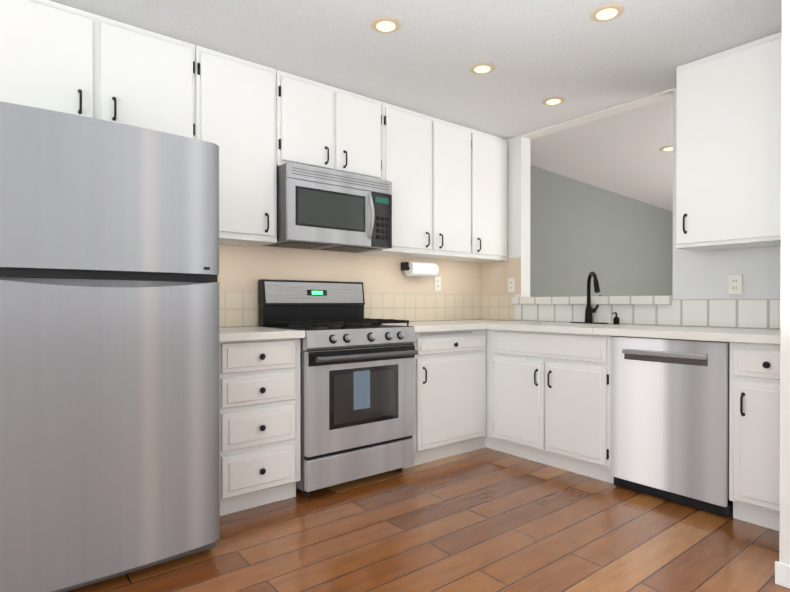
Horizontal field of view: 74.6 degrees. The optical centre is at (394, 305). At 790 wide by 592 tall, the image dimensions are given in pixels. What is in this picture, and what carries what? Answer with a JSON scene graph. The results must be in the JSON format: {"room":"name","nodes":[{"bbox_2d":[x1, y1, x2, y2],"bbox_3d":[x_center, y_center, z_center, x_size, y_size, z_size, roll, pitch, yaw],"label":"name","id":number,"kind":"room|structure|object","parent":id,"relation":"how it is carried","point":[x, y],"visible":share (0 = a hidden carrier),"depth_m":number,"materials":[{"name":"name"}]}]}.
{"room":"kitchen","nodes":[
{"label":"kitchen","id":0,"kind":"room"},
{"bbox_2d":[50,0,781,138],"bbox_3d":[0.358,-1.396,0.635,5.720,0.080,5.600,0,0,-39],"label":"ceiling","id":1,"kind":"structure","parent":0,"point":[426,56],"depth_m":2.71,"materials":[{"name":"white paint"}]},
{"bbox_2d":[370,17,400,32],"bbox_3d":[-0.045,-1.363,2.529,0.151,0.007,0.151,0,0,42],"label":"recessed light","id":2,"kind":"object","parent":1,"relation":"in","point":[381,24],"depth_m":2.52,"materials":[{"name":"beige"}]},
{"bbox_2d":[469,62,495,73],"bbox_3d":[0.505,-1.365,2.995,0.151,0.007,0.151,0,0,12],"label":"recessed light","id":3,"kind":"object","parent":1,"relation":"in","point":[484,67],"depth_m":2.98,"materials":[{"name":"beige"}]},
{"bbox_2d":[542,97,564,105],"bbox_3d":[1.063,-1.368,3.481,0.151,0.007,0.151,0,0,-45],"label":"recessed light","id":4,"kind":"object","parent":1,"relation":"in","point":[550,101],"depth_m":3.47,"materials":[{"name":"beige"}]},
{"bbox_2d":[589,4,624,21],"bbox_3d":[0.989,-1.362,2.423,0.151,0.007,0.151,0,0,-45],"label":"recessed light","id":5,"kind":"object","parent":1,"relation":"in","point":[607,12],"depth_m":2.41,"materials":[{"name":"beige"}]},
{"bbox_2d":[66,447,789,591],"bbox_3d":[2.341,1.080,2.238,10.800,0.060,5.600,0,0,-39],"label":"floor","id":6,"kind":"structure","parent":0,"point":[485,519],"depth_m":2.31,"materials":[{"name":"brown wood"}]},
{"bbox_2d":[0,101,219,591],"bbox_3d":[-1.327,0.190,2.248,0.836,1.720,0.930,0,0,-39],"label":"refrigerator","id":7,"kind":"object","parent":6,"relation":"on","point":[109,368],"visible":1,"depth_m":1.88,"materials":[{"name":"silver metal"}]},
{"bbox_2d":[219,338,300,515],"bbox_3d":[-0.890,0.610,2.827,0.558,0.873,0.631,0,0,-39],"label":"drawer stack","id":8,"kind":"object","parent":6,"relation":"on","point":[260,415],"visible":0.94,"depth_m":2.63,"materials":[{"name":"white wood"}]},
{"bbox_2d":[219,326,304,341],"bbox_3d":[-0.887,0.153,2.820,0.558,0.040,0.625,0,0,-39],"label":"countertop","id":9,"kind":"structure","parent":8,"relation":"on","point":[226,334],"depth_m":2.66,"materials":[{"name":"white stone"}]},
{"bbox_2d":[258,279,417,496],"bbox_3d":[-0.342,0.442,3.199,0.756,1.205,0.678,0,0,-39],"label":"range","id":10,"kind":"object","parent":6,"relation":"on","point":[357,392],"visible":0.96,"depth_m":3.00,"materials":[{"name":"silver metal"}]},
{"bbox_2d":[403,329,485,467],"bbox_3d":[0.228,0.605,3.722,0.783,0.873,0.632,0,0,-39],"label":"base cabinet","id":11,"kind":"object","parent":6,"relation":"on","point":[449,393],"visible":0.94,"depth_m":3.47,"materials":[{"name":"white wood"}]},
{"bbox_2d":[382,320,490,332],"bbox_3d":[0.190,0.148,3.669,0.660,0.040,0.648,0,0,-39],"label":"countertop","id":12,"kind":"structure","parent":11,"relation":"on","point":[451,325],"depth_m":3.52,"materials":[{"name":"white stone"}]},
{"bbox_2d":[485,329,548,452],"bbox_3d":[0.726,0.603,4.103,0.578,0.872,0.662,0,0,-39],"label":"base cabinet","id":13,"kind":"object","parent":6,"relation":"on","point":[548,398],"depth_m":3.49,"materials":[{"name":"white wood"}]},
{"bbox_2d":[491,320,779,344],"bbox_3d":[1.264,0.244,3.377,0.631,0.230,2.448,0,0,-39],"label":"countertop","id":14,"kind":"structure","parent":13,"relation":"on","point":[738,335],"depth_m":2.85,"materials":[{"name":"white stone"}]},
{"bbox_2d":[570,272,607,323],"bbox_3d":[1.345,-0.054,3.624,0.202,0.362,0.281,0,0,-39],"label":"faucet","id":15,"kind":"object","parent":14,"relation":"on","point":[589,310],"visible":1,"depth_m":3.63,"materials":[{"name":"black metal"}]},
{"bbox_2d":[612,312,618,324],"bbox_3d":[1.480,0.085,3.484,0.064,0.085,0.038,0,0,-39],"label":"soap dispenser","id":16,"kind":"object","parent":14,"relation":"on","point":[615,320],"visible":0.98,"depth_m":3.48,"materials":[{"name":"black plastic"}]},
{"bbox_2d":[611,336,732,516],"bbox_3d":[1.630,0.612,2.912,0.602,0.868,0.596,0,0,-39],"label":"dishwasher","id":17,"kind":"object","parent":6,"relation":"on","point":[670,419],"visible":0.88,"depth_m":2.71,"materials":[{"name":"silver metal"}]},
{"bbox_2d":[729,342,779,530],"bbox_3d":[1.932,0.612,2.556,0.632,0.873,0.329,0,0,-39],"label":"base cabinet","id":18,"kind":"object","parent":6,"relation":"on","point":[754,432],"visible":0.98,"depth_m":2.42,"materials":[{"name":"white wood"}]},
{"bbox_2d":[218,165,672,326],"bbox_3d":[0.552,-0.210,4.462,10.800,2.495,0.120,0,0,-39],"label":"wall","id":19,"kind":"structure","parent":0,"point":[616,243],"depth_m":5.24,"materials":[{"name":"grey paint"}]},
{"bbox_2d":[0,0,195,138],"bbox_3d":[-1.494,-1.078,2.513,0.956,0.573,0.352,0,0,-39],"label":"upper cabinet","id":20,"kind":"object","parent":19,"relation":"attached to","point":[56,56],"visible":0.85,"depth_m":2.43,"materials":[{"name":"white wood"}]},
{"bbox_2d":[195,45,276,246],"bbox_3d":[-0.940,-0.866,2.957,0.458,1.003,0.352,0,0,-39],"label":"upper cabinet","id":21,"kind":"object","parent":19,"relation":"attached to","point":[236,110],"visible":0.81,"depth_m":2.86,"materials":[{"name":"white wood"}]},
{"bbox_2d":[276,70,381,179],"bbox_3d":[-0.463,-1.091,3.339,0.762,0.556,0.352,0,0,-39],"label":"upper cabinet","id":22,"kind":"object","parent":19,"relation":"attached to","point":[324,126],"visible":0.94,"depth_m":3.19,"materials":[{"name":"white wood"}]},
{"bbox_2d":[262,162,391,252],"bbox_3d":[-0.426,-0.590,3.297,0.752,0.439,0.464,0,0,-39],"label":"microwave","id":23,"kind":"object","parent":22,"relation":"attached to","point":[323,209],"visible":0.98,"depth_m":3.12,"materials":[{"name":"silver metal"}]},
{"bbox_2d":[219,291,479,326],"bbox_3d":[-0.282,0.019,3.712,2.623,0.215,0.008,0,0,-39],"label":"backsplash","id":24,"kind":"structure","parent":19,"relation":"attached to","point":[238,309],"depth_m":3.94,"materials":[{"name":"beige tile"}]},
{"bbox_2d":[357,102,472,261],"bbox_3d":[0.161,-0.871,3.862,0.860,1.003,0.317,0,0,-39],"label":"upper cabinet","id":25,"kind":"object","parent":19,"relation":"attached to","point":[447,179],"depth_m":3.73,"materials":[{"name":"white wood"}]},
{"bbox_2d":[401,261,438,276],"bbox_3d":[0.197,-0.278,4.002,0.288,0.112,0.134,0,0,-39],"label":"paper towel holder","id":26,"kind":"object","parent":19,"relation":"attached to","point":[419,269],"visible":1,"depth_m":3.94,"materials":[{"name":"white paper"}]},
{"bbox_2d":[434,277,440,290],"bbox_3d":[0.349,-0.176,4.218,0.072,0.116,0.007,0,0,-39],"label":"electrical outlet plate","id":27,"kind":"object","parent":19,"relation":"attached to","point":[437,280],"depth_m":4.21,"materials":[{"name":"white plastic"}]},
{"bbox_2d":[469,129,507,262],"bbox_3d":[0.670,-0.874,4.271,0.446,1.003,0.317,0,0,-39],"label":"upper cabinet","id":28,"kind":"object","parent":19,"relation":"attached to","point":[490,152],"depth_m":4.14,"materials":[{"name":"white wood"}]},
{"bbox_2d":[530,97,672,211],"bbox_3d":[4.573,-1.310,4.013,5.079,0.270,5.600,0,0,-39],"label":"ceiling","id":29,"kind":"structure","parent":0,"point":[621,153],"depth_m":4.58,"materials":[{"name":"white paint"}]},
{"bbox_2d":[659,146,672,150],"bbox_3d":[2.323,-1.326,4.389,0.151,0.009,0.151,0,0,-45],"label":"recessed light","id":30,"kind":"object","parent":29,"relation":"in","point":[668,148],"depth_m":4.38,"materials":[{"name":"beige"}]},
{"bbox_2d":[480,88,780,329],"bbox_3d":[2.543,-0.159,2.393,0.120,2.415,5.600,0,0,-39],"label":"wall","id":31,"kind":"structure","parent":0,"point":[700,274],"depth_m":3.26,"materials":[{"name":"white paint"}]},
{"bbox_2d":[480,257,520,294],"bbox_3d":[0.882,-0.242,4.367,0.003,0.300,0.439,0,0,-39],"label":"wall","id":32,"kind":"structure","parent":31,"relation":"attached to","point":[495,276],"depth_m":4.37,"materials":[{"name":"beige paint"}]},
{"bbox_2d":[508,278,514,291],"bbox_3d":[0.956,-0.167,4.267,0.007,0.116,0.072,0,0,-39],"label":"electrical outlet plate","id":33,"kind":"object","parent":31,"relation":"attached to","point":[511,281],"depth_m":4.26,"materials":[{"name":"white plastic"}]},
{"bbox_2d":[512,296,671,304],"bbox_3d":[1.409,-0.036,3.797,0.195,0.057,1.232,0,0,-39],"label":"sill","id":34,"kind":"structure","parent":31,"relation":"attached to","point":[640,300],"depth_m":3.61,"materials":[{"name":"tile"}]},
{"bbox_2d":[480,294,779,328],"bbox_3d":[1.512,0.020,3.579,0.008,0.215,2.460,0,0,-39],"label":"backsplash","id":35,"kind":"structure","parent":31,"relation":"attached to","point":[746,313],"depth_m":3.33,"materials":[{"name":"beige tile"}]},
{"bbox_2d":[675,32,781,250],"bbox_3d":[1.925,-0.847,2.780,0.352,1.039,0.698,0,0,-39],"label":"upper cabinet","id":36,"kind":"object","parent":31,"relation":"attached to","point":[728,148],"visible":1,"depth_m":2.75,"materials":[{"name":"white wood"}]},
{"bbox_2d":[728,274,741,294],"bbox_3d":[1.966,-0.121,2.999,0.007,0.116,0.072,0,0,-39],"label":"electrical outlet plate","id":37,"kind":"object","parent":31,"relation":"attached to","point":[734,283],"depth_m":3.00,"materials":[{"name":"white plastic"}]},
{"bbox_2d":[779,0,789,564],"bbox_3d":[1.911,-0.158,2.231,1.070,2.415,0.138,0,0,-39],"label":"wall","id":38,"kind":"structure","parent":0,"point":[784,541],"depth_m":1.94,"materials":[{"name":"white paint"}]},
{"bbox_2d":[775,561,789,588],"bbox_3d":[1.906,1.007,2.234,1.082,0.085,0.162,0,0,-39],"label":"baseboard","id":39,"kind":"structure","parent":38,"relation":"attached to","point":[782,574],"depth_m":1.94,"materials":[{"name":"white wood"}]}
]}

